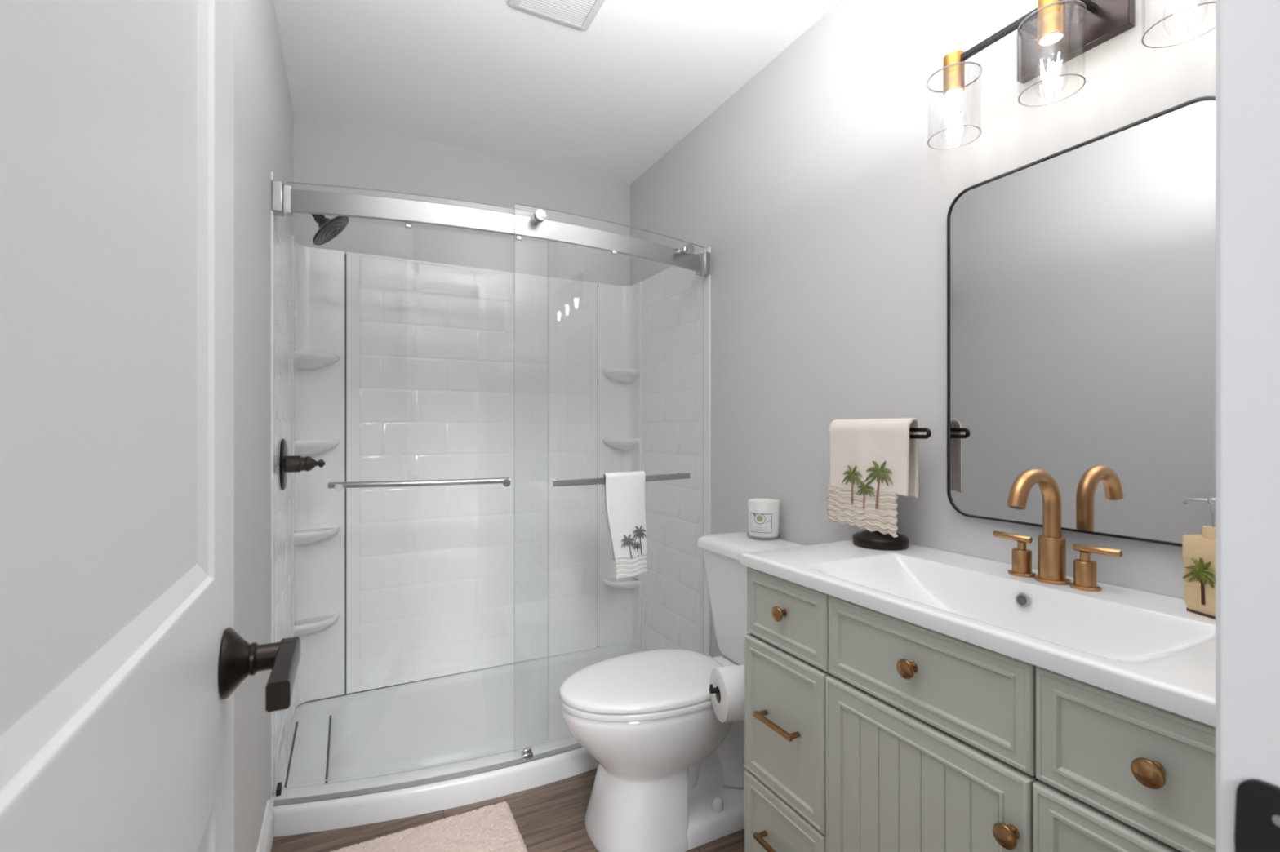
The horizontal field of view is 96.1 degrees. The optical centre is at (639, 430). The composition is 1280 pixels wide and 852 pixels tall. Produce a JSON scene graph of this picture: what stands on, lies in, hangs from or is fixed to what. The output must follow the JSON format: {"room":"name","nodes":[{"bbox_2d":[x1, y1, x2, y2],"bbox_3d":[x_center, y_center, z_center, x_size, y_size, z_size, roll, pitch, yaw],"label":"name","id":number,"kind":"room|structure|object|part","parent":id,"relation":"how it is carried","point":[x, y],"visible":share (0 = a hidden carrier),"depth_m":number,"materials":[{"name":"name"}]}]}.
{"room":"bathroom","nodes":[
{"label":"bathroom","id":0,"kind":"room"},
{"bbox_2d":[234,0,293,851],"bbox_3d":[-0.895,-0.075,1.206,0.100,2.440,2.700,0,0,-27],"label":"wall","id":1,"kind":"structure","parent":0,"point":[264,111],"depth_m":1.38,"materials":[{"name":"grey paint"}]},
{"bbox_2d":[256,800,273,851],"bbox_3d":[-0.635,1.090,0.819,0.014,0.110,1.775,0,0,-27],"label":"baseboard","id":2,"kind":"structure","parent":1,"relation":"attached to","point":[266,836],"depth_m":1.53,"materials":[{"name":"white paint"}]},
{"bbox_2d":[311,213,348,245],"bbox_3d":[-1.129,-0.746,2.006,0.202,0.188,0.151,0,0,-27],"label":"shower head","id":3,"kind":"object","parent":1,"relation":"attached to","point":[329,228],"visible":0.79,"depth_m":2.00,"materials":[{"name":"black metal"}]},
{"bbox_2d":[293,112,630,286],"bbox_3d":[-0.756,-0.075,2.733,1.525,2.440,0.100,0,0,-27],"label":"wall","id":4,"kind":"structure","parent":0,"point":[326,152],"depth_m":2.63,"materials":[{"name":"grey paint"}]},
{"bbox_2d":[271,768,744,851],"bbox_3d":[-0.115,1.170,0.670,2.800,0.050,4.500,0,0,-27],"label":"floor","id":5,"kind":"structure","parent":0,"point":[548,817],"depth_m":1.66,"materials":[{"name":"wood"}]},
{"bbox_2d":[330,801,527,851],"bbox_3d":[-0.444,1.133,1.264,0.521,0.021,0.862,0,0,-27],"label":"bath mat","id":6,"kind":"object","parent":5,"relation":"on","point":[489,828],"visible":1,"depth_m":1.59,"materials":[{"name":"beige fabric"}]},
{"bbox_2d":[270,643,642,837],"bbox_3d":[-0.523,1.104,2.272,1.525,0.082,0.933,0,0,-27],"label":"shower pan","id":7,"kind":"object","parent":5,"relation":"on","point":[469,713],"visible":0.65,"depth_m":2.08,"materials":[{"name":"plastic"}]},
{"bbox_2d":[284,715,331,787],"bbox_3d":[-1.142,1.116,1.989,0.119,0.014,0.510,0,0,-27],"label":"drain cover","id":8,"kind":"object","parent":7,"relation":"on","point":[308,760],"visible":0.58,"depth_m":1.98,"materials":[{"name":"plastic"}]},
{"bbox_2d":[273,742,582,806],"bbox_3d":[-0.363,1.052,1.955,1.501,0.034,0.197,0,0,-27],"label":"door track","id":9,"kind":"object","parent":7,"relation":"on","point":[527,755],"visible":0.62,"depth_m":1.74,"materials":[{"name":"silver metal"}]},
{"bbox_2d":[271,171,710,796],"bbox_3d":[-0.562,0.181,2.349,1.524,1.865,0.758,0,0,-27],"label":"shower surround","id":10,"kind":"object","parent":7,"relation":"on","point":[384,369],"visible":0.91,"depth_m":2.59,"materials":[{"name":"white plastic"}]},
{"bbox_3d":[-1.206,0.178,1.942,0.006,1.859,0.613,0,0,-27],"label":"panel","id":11,"kind":"part","parent":10,"relation":"part of","materials":[{"name":"white plastic"}]},
{"bbox_2d":[280,439,324,489],"bbox_3d":[-1.125,0.112,1.925,0.124,0.170,0.170,0,0,-27],"label":"shower valve","id":12,"kind":"object","parent":10,"relation":"attached to","point":[288,464],"visible":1,"depth_m":1.89,"materials":[{"name":"black metal"}]},
{"bbox_3d":[-1.120,0.112,1.930,0.111,0.056,0.056,0,0,-27],"label":"valve handle","id":13,"kind":"part","parent":12,"relation":"part of","materials":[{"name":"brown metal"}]},
{"bbox_2d":[293,612,338,635],"bbox_3d":[-1.300,0.791,2.315,0.154,0.062,0.123,0,0,-27],"label":"corner shelf","id":14,"kind":"object","parent":10,"relation":"attached to","point":[305,624],"depth_m":2.32,"materials":[{"name":"white plastic"}]},
{"bbox_2d":[293,526,338,546],"bbox_3d":[-1.300,0.431,2.315,0.154,0.062,0.123,0,0,-27],"label":"corner shelf","id":15,"kind":"object","parent":10,"relation":"attached to","point":[303,535],"depth_m":2.31,"materials":[{"name":"white plastic"}]},
{"bbox_2d":[293,440,338,456],"bbox_3d":[-1.300,0.071,2.315,0.154,0.062,0.123,0,0,-27],"label":"corner shelf","id":16,"kind":"object","parent":10,"relation":"attached to","point":[301,447],"depth_m":2.30,"materials":[{"name":"white plastic"}]},
{"bbox_2d":[293,350,338,369],"bbox_3d":[-1.300,-0.279,2.315,0.154,0.062,0.123,0,0,-27],"label":"corner shelf","id":17,"kind":"object","parent":10,"relation":"attached to","point":[303,359],"depth_m":2.30,"materials":[{"name":"white plastic"}]},
{"bbox_3d":[-1.297,0.178,2.322,0.187,1.859,0.144,0,0,-27],"label":"corner panel","id":18,"kind":"part","parent":10,"relation":"part of","materials":[{"name":"white plastic"}]},
{"bbox_3d":[-0.729,0.178,2.680,1.140,1.859,0.017,0,0,-27],"label":"panel","id":19,"kind":"part","parent":10,"relation":"part of","materials":[{"name":"white plastic"}]},
{"bbox_2d":[271,179,710,276],"bbox_3d":[-0.378,-0.680,1.984,1.521,0.098,0.146,0,0,-27],"label":"rail","id":20,"kind":"object","parent":10,"relation":"attached to","point":[286,201],"visible":0.97,"depth_m":1.83,"materials":[{"name":"silver metal"}]},
{"bbox_2d":[286,182,703,785],"bbox_3d":[-0.368,0.158,1.958,1.456,1.794,0.302,0,0,-19],"label":"door","id":21,"kind":"structure","parent":20,"relation":"attached to","point":[338,486],"depth_m":1.89,"materials":[{"name":"clear"}]},
{"bbox_3d":[-0.919,0.173,1.754,0.026,0.026,0.056,0,0,-27],"label":"bar post","id":22,"kind":"part","parent":21,"relation":"part of","materials":[{"name":"silver metal"}]},
{"bbox_3d":[-0.450,0.173,1.916,0.026,0.026,0.056,0,0,-27],"label":"bar post","id":23,"kind":"part","parent":21,"relation":"part of","materials":[{"name":"silver metal"}]},
{"bbox_2d":[602,471,647,579],"bbox_3d":[-0.049,0.330,2.010,0.170,0.368,0.048,0,0,-35],"label":"hand towel","id":24,"kind":"object","parent":21,"relation":"hanging from","point":[624,495],"visible":1,"depth_m":2.00,"materials":[{"name":"white fabric"}]},
{"bbox_3d":[-0.104,0.178,2.925,0.187,1.859,0.144,0,0,-27],"label":"corner panel","id":25,"kind":"part","parent":10,"relation":"part of","materials":[{"name":"white plastic"}]},
{"bbox_2d":[602,577,639,590],"bbox_3d":[-0.097,0.791,2.923,0.154,0.062,0.123,0,0,-27],"label":"corner shelf","id":26,"kind":"object","parent":10,"relation":"attached to","point":[608,583],"depth_m":2.91,"materials":[{"name":"white plastic"}]},
{"bbox_2d":[602,438,639,450],"bbox_3d":[-0.097,0.071,2.923,0.154,0.062,0.123,0,0,-27],"label":"corner shelf","id":27,"kind":"object","parent":10,"relation":"attached to","point":[608,444],"depth_m":2.91,"materials":[{"name":"white plastic"}]},
{"bbox_2d":[602,368,639,382],"bbox_3d":[-0.097,-0.279,2.923,0.154,0.062,0.123,0,0,-27],"label":"corner shelf","id":28,"kind":"object","parent":10,"relation":"attached to","point":[609,375],"depth_m":2.91,"materials":[{"name":"white plastic"}]},
{"bbox_3d":[0.148,0.178,2.626,0.006,1.859,0.613,0,0,-27],"label":"panel","id":29,"kind":"part","parent":10,"relation":"part of","materials":[{"name":"white plastic"}]},
{"bbox_2d":[559,531,805,851],"bbox_3d":[0.142,0.754,1.741,0.798,0.782,0.480,0,0,-27],"label":"toilet","id":30,"kind":"object","parent":5,"relation":"on","point":[669,777],"visible":0.73,"depth_m":1.58,"materials":[{"name":"white porcelain"}]},
{"bbox_3d":[0.019,0.747,1.679,0.521,0.017,0.362,0,0,-27],"label":"seat","id":31,"kind":"part","parent":30,"relation":"part of","materials":[{"name":"white plastic"}]},
{"bbox_3d":[0.015,0.722,1.677,0.512,0.024,0.360,0,0,-27],"label":"lid","id":32,"kind":"part","parent":30,"relation":"part of","materials":[{"name":"white plastic"}]},
{"bbox_3d":[0.028,0.952,1.683,0.532,0.386,0.356,0,0,-27],"label":"bowl","id":33,"kind":"part","parent":30,"relation":"part of","materials":[{"name":"white ceramic"}]},
{"bbox_3d":[0.396,0.585,1.869,0.208,0.353,0.448,0,0,-27],"label":"tank","id":34,"kind":"part","parent":30,"relation":"part of","materials":[{"name":"white ceramic"}]},
{"bbox_3d":[0.394,0.385,1.868,0.235,0.044,0.480,0,0,-27],"label":"tank lid","id":35,"kind":"part","parent":30,"relation":"part of","materials":[{"name":"white ceramic"}]},
{"bbox_2d":[747,534,781,540],"bbox_3d":[0.418,0.356,1.942,0.113,0.012,0.113,0,0,-27],"label":"dish","id":36,"kind":"object","parent":30,"relation":"on","point":[757,539],"visible":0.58,"depth_m":1.92,"materials":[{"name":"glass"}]},
{"bbox_2d":[747,498,780,537],"bbox_3d":[0.418,0.296,1.942,0.108,0.120,0.108,0,0,-27],"label":"candle","id":37,"kind":"object","parent":36,"relation":"on","point":[763,514],"visible":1,"depth_m":1.90,"materials":[{"name":"white glass"}]},
{"bbox_2d":[744,566,1215,851],"bbox_3d":[0.656,0.737,1.078,0.490,0.816,0.943,0,0,-27],"label":"vanity cabinet","id":38,"kind":"object","parent":5,"relation":"on","point":[867,730],"visible":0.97,"depth_m":0.95,"materials":[{"name":"grey paint"}]},
{"bbox_2d":[709,684,719,693],"bbox_3d":[0.285,0.680,1.506,0.200,0.044,0.082,0,0,17],"label":"toilet paper holder","id":39,"kind":"object","parent":38,"relation":"attached to","point":[712,691],"visible":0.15,"depth_m":1.50,"materials":[{"name":"black metal"}]},
{"bbox_2d":[709,665,744,723],"bbox_3d":[0.253,0.693,1.517,0.100,0.132,0.132,0,0,-13],"label":"toilet paper roll","id":40,"kind":"object","parent":39,"relation":"hanging from","point":[728,705],"visible":0.62,"depth_m":1.47,"materials":[{"name":"white paper"}]},
{"bbox_3d":[0.302,0.933,1.276,0.031,0.012,0.124,0,0,-27],"label":"bar pull","id":41,"kind":"part","parent":38,"relation":"part of","materials":[{"name":"brown metal"}]},
{"bbox_3d":[0.302,0.653,1.276,0.031,0.012,0.124,0,0,-27],"label":"bar pull","id":42,"kind":"part","parent":38,"relation":"part of","materials":[{"name":"brown metal"}]},
{"bbox_3d":[0.309,0.408,1.280,0.030,0.033,0.033,0,0,-27],"label":"knob","id":43,"kind":"part","parent":38,"relation":"part of","materials":[{"name":"brown metal"}]},
{"bbox_3d":[0.320,0.935,1.285,0.018,0.219,0.264,0,0,-27],"label":"drawer","id":44,"kind":"part","parent":38,"relation":"part of","materials":[{"name":"grey paint"}]},
{"bbox_3d":[0.320,0.659,1.285,0.018,0.324,0.264,0,0,-27],"label":"drawer","id":45,"kind":"part","parent":38,"relation":"part of","materials":[{"name":"grey paint"}]},
{"bbox_3d":[0.323,0.412,1.287,0.012,0.159,0.264,0,0,-27],"label":"drawer","id":46,"kind":"part","parent":38,"relation":"part of","materials":[{"name":"grey paint"}]},
{"bbox_3d":[0.458,0.408,0.985,0.030,0.033,0.033,0,0,-27],"label":"knob","id":47,"kind":"part","parent":38,"relation":"part of","materials":[{"name":"brown metal"}]},
{"bbox_3d":[0.469,0.771,0.990,0.018,0.548,0.390,0,0,-27],"label":"door","id":48,"kind":"part","parent":38,"relation":"part of","materials":[{"name":"grey paint"}]},
{"bbox_3d":[0.472,0.412,0.992,0.012,0.159,0.390,0,0,-27],"label":"drawer","id":49,"kind":"part","parent":38,"relation":"part of","materials":[{"name":"grey paint"}]},
{"bbox_2d":[739,540,1215,727],"bbox_3d":[0.668,0.365,1.085,0.465,0.132,0.958,0,0,-27],"label":"countertop","id":50,"kind":"structure","parent":38,"relation":"on","point":[1146,647],"depth_m":1.03,"materials":[{"name":"white plastic"}]},
{"bbox_2d":[853,427,931,551],"bbox_3d":[0.625,0.146,1.495,0.135,0.306,0.264,0,0,-1],"label":"towel stand","id":51,"kind":"object","parent":50,"relation":"on","point":[876,540],"visible":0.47,"depth_m":1.44,"materials":[{"name":"black metal"}]},
{"bbox_2d":[826,417,919,537],"bbox_3d":[0.608,0.117,1.521,0.074,0.296,0.272,0,0,-27],"label":"hand towel","id":52,"kind":"object","parent":51,"relation":"on","point":[872,462],"visible":0.99,"depth_m":1.48,"materials":[{"name":"beige fabric"}]},
{"bbox_3d":[0.625,0.007,1.495,0.010,0.027,0.292,0,0,-27],"label":"towel arm","id":53,"kind":"part","parent":51,"relation":"part of","materials":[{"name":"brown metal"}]},
{"bbox_2d":[992,468,1122,591],"bbox_3d":[0.804,0.186,1.145,0.184,0.226,0.183,0,0,13],"label":"faucet","id":54,"kind":"object","parent":50,"relation":"on","point":[1051,546],"visible":1,"depth_m":1.12,"materials":[{"name":"gold metal"}]},
{"bbox_3d":[0.783,0.224,1.210,0.013,0.015,0.075,0,0,-27],"label":"lever","id":55,"kind":"part","parent":54,"relation":"part of","materials":[{"name":"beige metal"}]},
{"bbox_3d":[0.792,0.265,1.193,0.049,0.068,0.049,0,0,-27],"label":"handle","id":56,"kind":"part","parent":54,"relation":"part of","materials":[{"name":"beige metal"}]},
{"bbox_3d":[0.765,0.144,1.115,0.149,0.142,0.030,0,0,-27],"label":"spout","id":57,"kind":"part","parent":54,"relation":"part of","materials":[{"name":"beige metal"}]},
{"bbox_3d":[0.818,0.255,1.141,0.059,0.088,0.059,0,0,-27],"label":"spout","id":58,"kind":"part","parent":54,"relation":"part of","materials":[{"name":"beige metal"}]},
{"bbox_3d":[0.844,0.265,1.090,0.049,0.068,0.049,0,0,-27],"label":"handle","id":59,"kind":"part","parent":54,"relation":"part of","materials":[{"name":"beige metal"}]},
{"bbox_3d":[0.853,0.224,1.073,0.013,0.015,0.075,0,0,-27],"label":"lever","id":60,"kind":"part","parent":54,"relation":"part of","materials":[{"name":"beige metal"}]},
{"bbox_2d":[1182,497,1215,619],"bbox_3d":[0.923,0.204,0.930,0.047,0.190,0.072,0,0,-5],"label":"soap dispenser","id":61,"kind":"object","parent":50,"relation":"on","point":[1198,551],"visible":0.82,"depth_m":0.93,"materials":[{"name":"beige ceramic"}]},
{"bbox_2d":[1182,534,1215,616],"bbox_3d":[0.925,0.234,0.929,0.042,0.121,0.070,0,0,-5],"label":"bottle","id":62,"kind":"object","parent":61,"relation":"attached to","point":[1198,551],"depth_m":0.93,"materials":[{"name":"beige"}]},
{"bbox_3d":[0.925,0.297,0.929,0.036,0.004,0.059,0,0,-5],"label":"plate","id":63,"kind":"part","parent":61,"relation":"part of","materials":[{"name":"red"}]},
{"bbox_3d":[0.526,0.580,0.824,0.030,0.033,0.033,0,0,-27],"label":"knob","id":64,"kind":"part","parent":38,"relation":"part of","materials":[{"name":"brown metal"}]},
{"bbox_3d":[0.620,0.659,0.690,0.018,0.324,0.274,0,0,-27],"label":"drawer","id":65,"kind":"part","parent":38,"relation":"part of","materials":[{"name":"grey paint"}]},
{"bbox_3d":[0.623,0.412,0.692,0.012,0.159,0.274,0,0,-27],"label":"drawer","id":66,"kind":"part","parent":38,"relation":"part of","materials":[{"name":"grey paint"}]},
{"bbox_3d":[0.609,0.408,0.686,0.030,0.033,0.033,0,0,-27],"label":"knob","id":67,"kind":"part","parent":38,"relation":"part of","materials":[{"name":"brown metal"}]},
{"bbox_2d":[273,0,840,185],"bbox_3d":[-0.471,-1.320,1.375,2.800,0.050,2.920,0,0,-27],"label":"ceiling","id":68,"kind":"structure","parent":0,"point":[607,100],"depth_m":2.06,"materials":[{"name":"white paint"}]},
{"bbox_2d":[507,0,604,31],"bbox_3d":[-0.230,-1.286,1.684,0.258,0.018,0.263,0,0,-27],"label":"ceiling vent","id":69,"kind":"object","parent":68,"relation":"in","point":[579,15],"visible":1,"depth_m":1.75,"materials":[{"name":"white plastic"}]},
{"bbox_2d":[630,0,1215,657],"bbox_3d":[0.555,-0.075,1.939,0.100,2.440,2.700,0,0,-27],"label":"wall","id":70,"kind":"structure","parent":0,"point":[819,197],"depth_m":1.65,"materials":[{"name":"grey paint"}]},
{"bbox_2d":[926,0,1215,150],"bbox_3d":[0.818,-0.764,1.120,0.169,0.242,0.506,0,0,-27],"label":"vanity light","id":71,"kind":"object","parent":70,"relation":"attached to","point":[1055,33],"visible":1,"depth_m":1.15,"materials":[{"name":"brown metal"}]},
{"bbox_2d":[942,50,964,98],"bbox_3d":[0.701,-0.794,1.284,0.043,0.085,0.043,0,0,-27],"label":"socket","id":72,"kind":"object","parent":71,"relation":"attached to","point":[953,77],"depth_m":1.27,"materials":[{"name":"gold metal"}]},
{"bbox_2d":[1037,0,1064,45],"bbox_3d":[0.791,-0.794,1.107,0.043,0.085,0.043,0,0,-27],"label":"socket","id":73,"kind":"object","parent":71,"relation":"attached to","point":[1051,20],"depth_m":1.09,"materials":[{"name":"gold metal"}]},
{"bbox_2d":[946,96,1215,546],"bbox_3d":[0.873,-0.184,1.179,0.018,0.777,0.513,0,0,-27],"label":"wall mirror","id":74,"kind":"object","parent":70,"relation":"attached to","point":[1081,277],"visible":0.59,"depth_m":1.14,"materials":[{"name":"black metal"}]},
{"bbox_3d":[0.147,-0.075,0.153,2.800,2.440,0.120,0,0,-27],"label":"wall","id":75,"kind":"structure","parent":0,"visible":0},
{"bbox_2d":[0,0,300,851],"bbox_3d":[-0.300,0.124,0.373,0.102,2.018,0.616,0,0,-27],"label":"door","id":76,"kind":"structure","parent":75,"relation":"in","point":[123,660],"depth_m":0.34,"materials":[{"name":"white paint"}]},
{"bbox_3d":[-0.417,0.240,0.598,0.024,0.070,0.070,0,0,-27],"label":"handle","id":77,"kind":"part","parent":76,"relation":"part of","materials":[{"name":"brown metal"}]},
{"bbox_3d":[-0.368,0.240,0.571,0.044,0.033,0.126,0,0,-27],"label":"lever","id":78,"kind":"part","parent":76,"relation":"part of","materials":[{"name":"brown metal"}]},
{"bbox_2d":[1215,0,1279,851],"bbox_3d":[0.408,0.095,0.289,0.075,2.100,0.160,0,0,-27],"label":"trim","id":79,"kind":"structure","parent":75,"relation":"attached to","point":[1247,32],"depth_m":0.34,"materials":[{"name":"white paint"}]},
{"bbox_3d":[0.365,0.238,0.315,0.004,0.074,0.057,0,0,-27],"label":"strike plate","id":80,"kind":"part","parent":79,"relation":"part of","materials":[{"name":"black metal"}]}
]}

